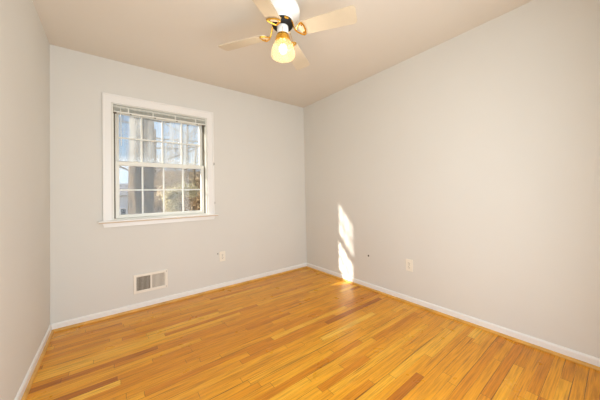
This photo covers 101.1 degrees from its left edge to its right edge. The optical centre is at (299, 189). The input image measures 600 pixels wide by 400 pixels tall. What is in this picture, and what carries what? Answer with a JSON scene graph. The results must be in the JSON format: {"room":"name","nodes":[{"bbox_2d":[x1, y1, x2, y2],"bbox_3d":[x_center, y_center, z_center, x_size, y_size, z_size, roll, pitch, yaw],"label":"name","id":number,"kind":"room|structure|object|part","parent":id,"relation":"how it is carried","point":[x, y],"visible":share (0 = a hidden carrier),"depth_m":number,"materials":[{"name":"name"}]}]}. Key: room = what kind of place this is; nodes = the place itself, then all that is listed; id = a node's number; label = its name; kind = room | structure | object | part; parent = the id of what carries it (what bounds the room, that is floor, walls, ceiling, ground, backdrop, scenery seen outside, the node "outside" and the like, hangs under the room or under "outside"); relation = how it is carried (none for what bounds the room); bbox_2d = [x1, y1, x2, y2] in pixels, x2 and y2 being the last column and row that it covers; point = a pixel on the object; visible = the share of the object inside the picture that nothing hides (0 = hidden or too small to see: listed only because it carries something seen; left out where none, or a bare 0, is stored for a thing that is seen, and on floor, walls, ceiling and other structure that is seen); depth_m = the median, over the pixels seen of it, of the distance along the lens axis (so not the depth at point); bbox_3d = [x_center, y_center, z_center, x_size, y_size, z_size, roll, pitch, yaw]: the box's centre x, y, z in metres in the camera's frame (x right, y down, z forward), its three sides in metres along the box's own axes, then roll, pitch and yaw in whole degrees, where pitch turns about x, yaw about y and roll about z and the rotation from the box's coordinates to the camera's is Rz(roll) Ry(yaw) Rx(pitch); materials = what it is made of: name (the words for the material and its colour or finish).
{"room":"empty bedroom","nodes":[
{"label":"empty bedroom","id":0,"kind":"room"},
{"bbox_2d":[0,0,49,399],"bbox_3d":[-1.170,-0.070,0.761,0.120,2.440,3.270,0,-1,-38],"label":"wall","id":1,"kind":"structure","parent":0,"point":[24,43],"depth_m":1.43,"materials":[{"name":"paint"}]},
{"bbox_2d":[14,325,51,399],"bbox_3d":[-1.126,1.117,0.821,0.011,0.066,3.139,0,-1,-38],"label":"baseboard","id":2,"kind":"structure","parent":1,"relation":"attached to","point":[25,382],"depth_m":1.57,"materials":[{"name":"white paint"}]},
{"bbox_2d":[21,331,53,399],"bbox_3d":[-1.110,1.141,0.823,0.016,0.019,3.123,0,-1,-38],"label":"trim","id":3,"kind":"structure","parent":1,"relation":"attached to","point":[24,397],"depth_m":1.60,"materials":[{"name":"brown wood"}]},
{"bbox_2d":[50,44,306,323],"bbox_3d":[-1.069,-0.030,3.002,3.013,2.440,0.160,0,-1,-38],"label":"wall","id":4,"kind":"structure","parent":0,"point":[260,224],"depth_m":2.62,"materials":[{"name":"paint"}]},
{"bbox_2d":[133,269,167,293],"bbox_3d":[-1.513,0.936,2.512,0.300,0.186,0.020,0,-1,-38],"label":"air vent","id":5,"kind":"object","parent":4,"relation":"in","point":[150,281],"visible":1,"depth_m":2.51,"materials":[{"name":"beige metal"}]},
{"bbox_2d":[98,92,218,227],"bbox_3d":[-1.470,-0.279,2.672,1.102,1.266,0.197,0,-1,-38],"label":"window","id":6,"kind":"structure","parent":4,"relation":"in","point":[111,189],"depth_m":2.54,"materials":[{"name":"white paint"}]},
{"bbox_2d":[113,105,204,145],"bbox_3d":[-1.450,-0.621,2.632,0.864,0.388,0.034,0,-1,-38],"label":"window blind","id":7,"kind":"object","parent":6,"relation":"attached to","point":[117,109],"visible":1,"depth_m":2.58,"materials":[{"name":"white plastic"}]},
{"bbox_3d":[-1.457,-0.804,2.639,0.860,0.022,0.025,0,-1,-38],"label":"head rail","id":8,"kind":"part","parent":7,"relation":"part of","materials":[{"name":"white plastic"}]},
{"bbox_3d":[-1.455,-0.755,2.637,0.854,0.012,0.025,0,-1,-38],"label":"rail","id":9,"kind":"part","parent":7,"relation":"part of","materials":[{"name":"white plastic"}]},
{"bbox_3d":[-1.505,-0.527,2.704,0.834,0.572,0.036,0,-1,-38],"label":"sash","id":10,"kind":"part","parent":6,"relation":"part of","materials":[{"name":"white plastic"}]},
{"bbox_3d":[-1.467,0.002,2.659,0.834,0.555,0.036,0,-1,-38],"label":"sash","id":11,"kind":"part","parent":6,"relation":"part of","materials":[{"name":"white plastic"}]},
{"bbox_2d":[50,263,306,329],"bbox_3d":[-0.991,1.154,2.911,2.773,0.066,0.011,0,-1,-38],"label":"baseboard","id":12,"kind":"structure","parent":4,"relation":"attached to","point":[187,293],"depth_m":2.56,"materials":[{"name":"white paint"}]},
{"bbox_2d":[52,266,306,331],"bbox_3d":[-0.983,1.177,2.900,2.751,0.019,0.016,0,-1,-38],"label":"trim","id":13,"kind":"structure","parent":4,"relation":"attached to","point":[225,287],"depth_m":2.55,"materials":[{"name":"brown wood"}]},
{"bbox_2d":[219,251,224,261],"bbox_3d":[-0.933,0.803,2.971,0.073,0.118,0.008,0,-1,-38],"label":"wall outlet","id":14,"kind":"object","parent":4,"relation":"attached to","point":[222,253],"visible":1,"depth_m":2.97,"materials":[{"name":"beige plastic"}]},
{"bbox_2d":[32,0,532,107],"bbox_3d":[-0.100,-1.370,1.730,3.013,0.150,3.430,0,-1,-38],"label":"ceiling","id":15,"kind":"structure","parent":0,"point":[180,38],"depth_m":2.06,"materials":[{"name":"paint"}]},
{"bbox_2d":[218,0,356,69],"bbox_3d":[-0.121,-1.093,1.689,0.764,0.405,0.774,-1,-1,-26],"label":"ceiling fan","id":16,"kind":"object","parent":15,"relation":"hanging from","point":[282,15],"visible":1,"depth_m":1.62,"materials":[{"name":"white wood"}]},
{"bbox_3d":[-0.406,-1.060,1.786,0.372,0.006,0.124,-2,13,19],"label":"blade","id":17,"kind":"part","parent":16,"relation":"part of","materials":[{"name":"beige wood"}]},
{"bbox_3d":[-0.220,-1.071,1.396,0.124,0.006,0.372,13,4,19],"label":"blade","id":18,"kind":"part","parent":16,"relation":"part of","materials":[{"name":"beige wood"}]},
{"bbox_3d":[-0.115,-0.958,1.683,0.056,0.070,0.056,0,-1,-38],"label":"light bulb","id":19,"kind":"part","parent":16,"relation":"part of","materials":[{"name":"white glass"}]},
{"bbox_3d":[-0.026,-1.064,1.977,0.124,0.006,0.372,-16,-5,17],"label":"blade","id":20,"kind":"part","parent":16,"relation":"part of","materials":[{"name":"beige wood"}]},
{"bbox_3d":[0.171,-1.076,1.583,0.372,0.006,0.124,-2,-15,19],"label":"blade","id":21,"kind":"part","parent":16,"relation":"part of","materials":[{"name":"beige wood"}]},
{"bbox_2d":[26,268,599,399],"bbox_3d":[-0.045,1.204,1.682,3.013,0.120,3.430,0,-1,-38],"label":"floor","id":22,"kind":"structure","parent":0,"point":[306,333],"depth_m":1.71,"materials":[{"name":"brown wood"}]},
{"bbox_2d":[303,0,599,357],"bbox_3d":[1.123,-0.086,2.524,0.120,2.440,3.270,0,-1,-38],"label":"wall","id":23,"kind":"structure","parent":0,"point":[472,159],"depth_m":1.98,"materials":[{"name":"paint"}]},
{"bbox_2d":[406,259,412,271],"bbox_3d":[1.092,0.756,2.467,0.008,0.118,0.073,0,-1,-38],"label":"wall outlet","id":24,"kind":"object","parent":23,"relation":"attached to","point":[409,263],"visible":1,"depth_m":2.46,"materials":[{"name":"beige plastic"}]},
{"bbox_2d":[307,263,599,366],"bbox_3d":[1.063,1.103,2.505,0.011,0.066,3.139,0,-1,-38],"label":"baseboard","id":25,"kind":"structure","parent":23,"relation":"attached to","point":[589,359],"depth_m":1.97,"materials":[{"name":"white paint"}]},
{"bbox_2d":[307,266,599,370],"bbox_3d":[1.058,1.126,2.490,0.016,0.019,3.123,0,-1,-38],"label":"trim","id":26,"kind":"structure","parent":23,"relation":"attached to","point":[577,361],"depth_m":1.96,"materials":[{"name":"brown wood"}]},
{"label":"outside","id":27,"kind":"structure","parent":0,"visible":0},
{"bbox_2d":[156,171,199,211],"bbox_3d":[-37.726,0.525,69.340,140.000,11.800,140.000,0,-1,-38],"label":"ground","id":28,"kind":"structure","parent":27,"point":[167,171],"depth_m":48.98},
{"bbox_2d":[115,184,127,217],"bbox_3d":[-26.070,2.421,30.912,11.300,6.400,8.000,0,-1,-38],"label":"house","id":29,"kind":"structure","parent":28,"relation":"on","point":[124,200],"depth_m":30.13,"materials":[{"name":"white"}]},
{"bbox_2d":[119,128,128,198],"bbox_3d":[-15.580,-0.897,19.857,6.400,11.894,7.311,-1,-1,4],"label":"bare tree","id":30,"kind":"object","parent":28,"relation":"on","point":[126,128],"visible":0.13,"depth_m":20.14,"materials":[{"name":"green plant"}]},
{"bbox_2d":[120,123,197,212],"bbox_3d":[-15.171,-2.620,27.753,10.037,14.574,7.574,-1,-1,6],"label":"bare tree","id":31,"kind":"object","parent":28,"relation":"on","point":[155,150],"visible":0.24,"depth_m":26.12,"materials":[{"name":"brown wood"}]},
{"bbox_2d":[119,115,199,213],"bbox_3d":[-5.425,-1.472,10.186,7.359,12.180,11.425,-2,-1,40],"label":"tree","id":32,"kind":"object","parent":28,"relation":"on","point":[134,173],"visible":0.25,"depth_m":8.13,"materials":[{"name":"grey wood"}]},
{"bbox_2d":[126,126,198,210],"bbox_3d":[-7.556,-0.747,16.852,5.199,11.258,8.183,-2,-1,41],"label":"bare tree","id":33,"kind":"object","parent":28,"relation":"on","point":[195,159],"visible":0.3,"depth_m":16.87,"materials":[{"name":"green plant"}]},
{"bbox_2d":[154,170,187,212],"bbox_3d":[-10.716,1.558,20.374,5.680,6.347,3.477,0,-1,-38],"label":"shrub","id":34,"kind":"object","parent":28,"relation":"on","point":[159,176],"visible":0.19,"depth_m":20.11,"materials":[{"name":"brown plant"}]},
{"bbox_2d":[154,150,193,212],"bbox_3d":[-14.363,-0.870,28.384,6.975,8.005,6.319,0,-1,-34],"label":"tree","id":35,"kind":"object","parent":28,"relation":"on","point":[167,182],"visible":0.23,"depth_m":27.58,"materials":[{"name":"brown plant"}]},
{"bbox_2d":[156,138,198,187],"bbox_3d":[-18.630,-3.462,36.416,9.146,9.264,7.866,0,-1,-38],"label":"shrub","id":36,"kind":"object","parent":28,"relation":"on","point":[177,138],"visible":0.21,"depth_m":35.68,"materials":[{"name":"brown plant"}]},
{"bbox_2d":[158,178,200,211],"bbox_3d":[-7.208,1.923,14.925,3.636,5.541,4.346,-2,-1,33],"label":"shrub","id":37,"kind":"object","parent":28,"relation":"on","point":[171,195],"visible":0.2,"depth_m":14.55,"materials":[{"name":"brown plant"}]},
{"bbox_2d":[166,125,198,196],"bbox_3d":[-15.683,-6.807,33.799,9.864,17.141,12.410,-1,-1,-17],"label":"bare tree","id":38,"kind":"object","parent":28,"relation":"on","point":[171,125],"visible":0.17,"depth_m":33.62,"materials":[{"name":"brown wood"}]},
{"bbox_2d":[176,172,199,210],"bbox_3d":[-9.110,0.641,22.593,5.516,6.729,5.003,0,-1,-38],"label":"shrub","id":39,"kind":"object","parent":28,"relation":"on","point":[187,181],"visible":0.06,"depth_m":21.85,"materials":[{"name":"brown plant"}]},
{"bbox_2d":[181,171,200,210],"bbox_3d":[-6.370,1.689,17.020,4.684,6.190,5.130,-2,-1,36],"label":"shrub","id":40,"kind":"object","parent":28,"relation":"on","point":[198,200],"visible":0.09,"depth_m":16.64,"materials":[{"name":"brown plant"}]}
]}

